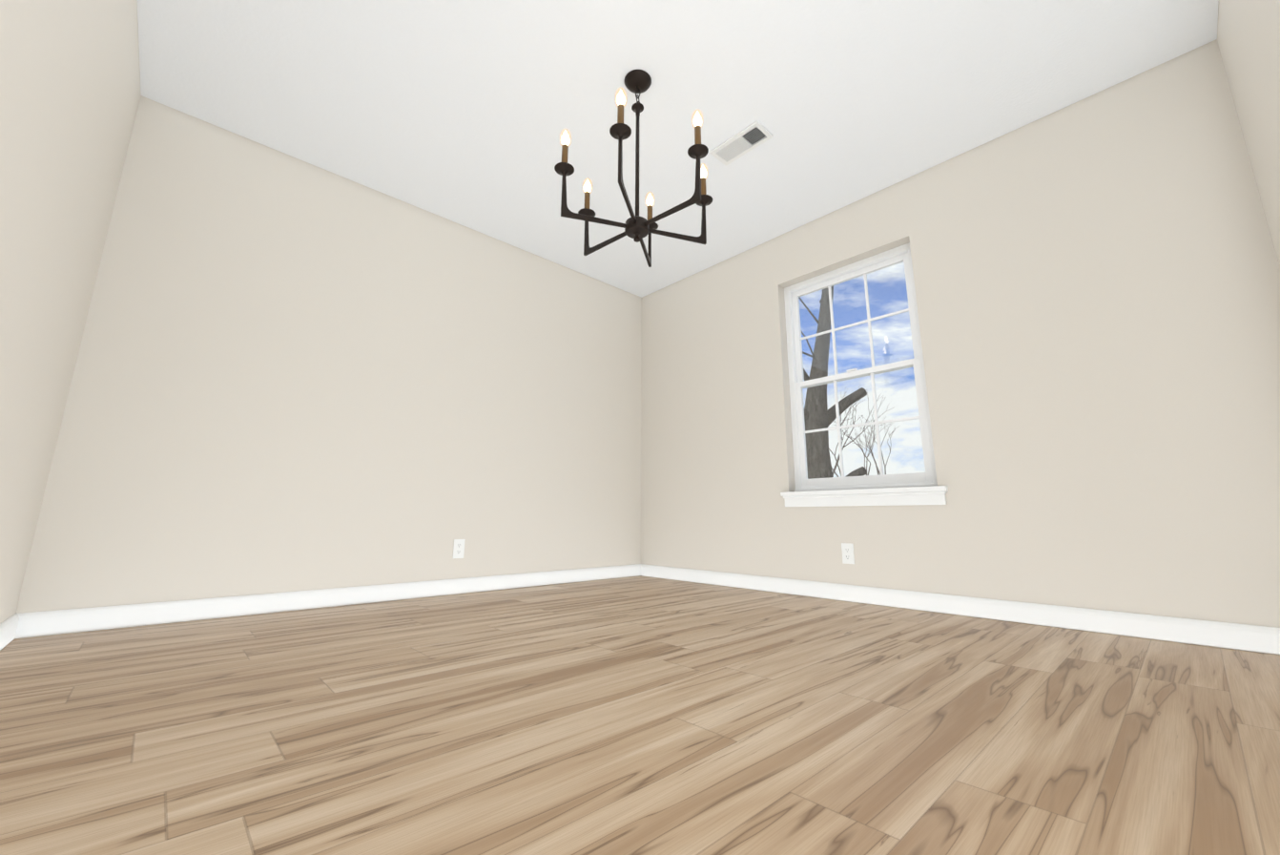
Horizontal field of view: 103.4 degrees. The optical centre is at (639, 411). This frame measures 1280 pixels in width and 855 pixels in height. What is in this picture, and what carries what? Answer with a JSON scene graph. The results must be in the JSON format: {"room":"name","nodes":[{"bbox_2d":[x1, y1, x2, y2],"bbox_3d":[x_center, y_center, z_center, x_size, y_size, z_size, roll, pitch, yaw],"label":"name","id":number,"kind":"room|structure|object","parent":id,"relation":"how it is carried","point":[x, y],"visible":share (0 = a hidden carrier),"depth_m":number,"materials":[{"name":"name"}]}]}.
{"room":"empty dining room","nodes":[
{"label":"empty dining room","id":0,"kind":"room"},
{"bbox_2d":[0,0,140,623],"bbox_3d":[-0.387,-0.781,-0.034,0.140,2.440,6.060,11,-16,-42],"label":"wall","id":1,"kind":"structure","parent":0,"point":[70,85],"depth_m":1.54,"materials":[{"name":"beige paint"}]},
{"bbox_2d":[0,612,26,650],"bbox_3d":[-1.704,0.673,1.213,0.015,0.091,1.990,11,-16,-42],"label":"baseboard","id":2,"kind":"structure","parent":1,"relation":"attached to","point":[11,629],"depth_m":1.87,"materials":[{"name":"white wood"}]},
{"bbox_2d":[15,95,641,613],"bbox_3d":[-1.244,-0.082,3.337,3.590,2.440,0.140,11,-16,-42],"label":"wall","id":3,"kind":"structure","parent":0,"point":[294,374],"depth_m":2.76,"materials":[{"name":"beige paint"}]},
{"bbox_2d":[22,563,640,638],"bbox_3d":[-1.211,1.053,3.027,3.270,0.091,0.015,11,-16,-42],"label":"baseboard","id":4,"kind":"structure","parent":3,"relation":"attached to","point":[95,618],"depth_m":2.50,"materials":[{"name":"white wood"}]},
{"bbox_2d":[452,538,465,557],"bbox_3d":[-1.129,0.851,3.152,0.070,0.115,0.008,11,-16,-42],"label":"electrical outlet","id":5,"kind":"object","parent":3,"relation":"attached to","point":[458,547],"visible":1,"depth_m":3.15,"materials":[{"name":"white plastic"}]},
{"bbox_2d":[0,575,1279,854],"bbox_3d":[0.820,0.728,0.907,3.590,0.120,6.200,11,-16,-42],"label":"floor","id":6,"kind":"structure","parent":0,"point":[641,714],"depth_m":1.11,"materials":[{"name":"brown wood"}]},
{"bbox_2d":[137,0,1218,297],"bbox_3d":[0.831,-1.778,1.430,3.590,0.120,6.200,11,-16,-42],"label":"ceiling","id":7,"kind":"structure","parent":0,"point":[465,113],"depth_m":2.39,"materials":[{"name":"white paint"}]},
{"bbox_2d":[554,69,712,267],"bbox_3d":[-0.011,-1.133,2.255,0.674,0.813,0.726,11,-16,-42],"label":"chandelier","id":8,"kind":"object","parent":7,"relation":"hanging from","point":[637,227],"visible":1,"depth_m":2.15,"materials":[{"name":"black metal"}]},
{"bbox_2d":[709,120,772,165],"bbox_3d":[0.542,-1.442,2.724,0.147,0.014,0.308,11,-16,-42],"label":"ceiling vent","id":9,"kind":"object","parent":7,"relation":"in","point":[745,140],"visible":1,"depth_m":2.71,"materials":[{"name":"white metal"}]},
{"bbox_2d":[640,39,1279,627],"bbox_3d":[1.265,-0.104,3.179,0.140,2.440,3.520,11,-16,-42],"label":"wall","id":10,"kind":"structure","parent":0,"point":[1097,283],"depth_m":2.39,"materials":[{"name":"beige paint"}]},
{"bbox_2d":[841,542,854,563],"bbox_3d":[1.207,0.821,2.936,0.008,0.115,0.070,11,-16,-42],"label":"electrical outlet","id":11,"kind":"object","parent":10,"relation":"attached to","point":[847,550],"visible":1,"depth_m":2.93,"materials":[{"name":"white plastic"}]},
{"bbox_2d":[780,242,948,506],"bbox_3d":[1.304,-0.201,3.131,0.175,1.540,0.960,11,-16,-42],"label":"window","id":12,"kind":"structure","parent":10,"relation":"in","point":[902,488],"depth_m":3.11,"materials":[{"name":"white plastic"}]},
{"bbox_2d":[640,563,1279,655],"bbox_3d":[1.203,1.035,2.887,0.015,0.091,3.520,11,-16,-42],"label":"baseboard","id":13,"kind":"structure","parent":10,"relation":"attached to","point":[1263,639],"depth_m":2.31,"materials":[{"name":"white wood"}]},
{"bbox_2d":[1217,0,1279,266],"bbox_3d":[1.307,-0.608,0.764,3.450,2.440,0.140,11,-16,-42],"label":"wall","id":14,"kind":"structure","parent":0,"point":[1249,37],"depth_m":1.76,"materials":[{"name":"beige paint"}]},
{"label":"outside","id":15,"kind":"structure","parent":0,"visible":0},
{"label":"terrain","id":16,"kind":"structure","parent":15,"visible":0},
{"bbox_2d":[799,285,867,478],"bbox_3d":[2.882,-0.672,8.742,2.615,6.878,0.832,1,-12,-3],"label":"tree","id":17,"kind":"object","parent":16,"relation":"on","point":[819,398],"depth_m":8.53,"materials":[{"name":"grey plant"}]},
{"bbox_2d":[803,387,895,476],"bbox_3d":[19.406,4.178,58.332,37.812,17.568,37.867,1,-12,-3],"label":"trees","id":18,"kind":"object","parent":16,"relation":"on","point":[858,444],"depth_m":50.39,"materials":[{"name":"grey plant"}]}
]}

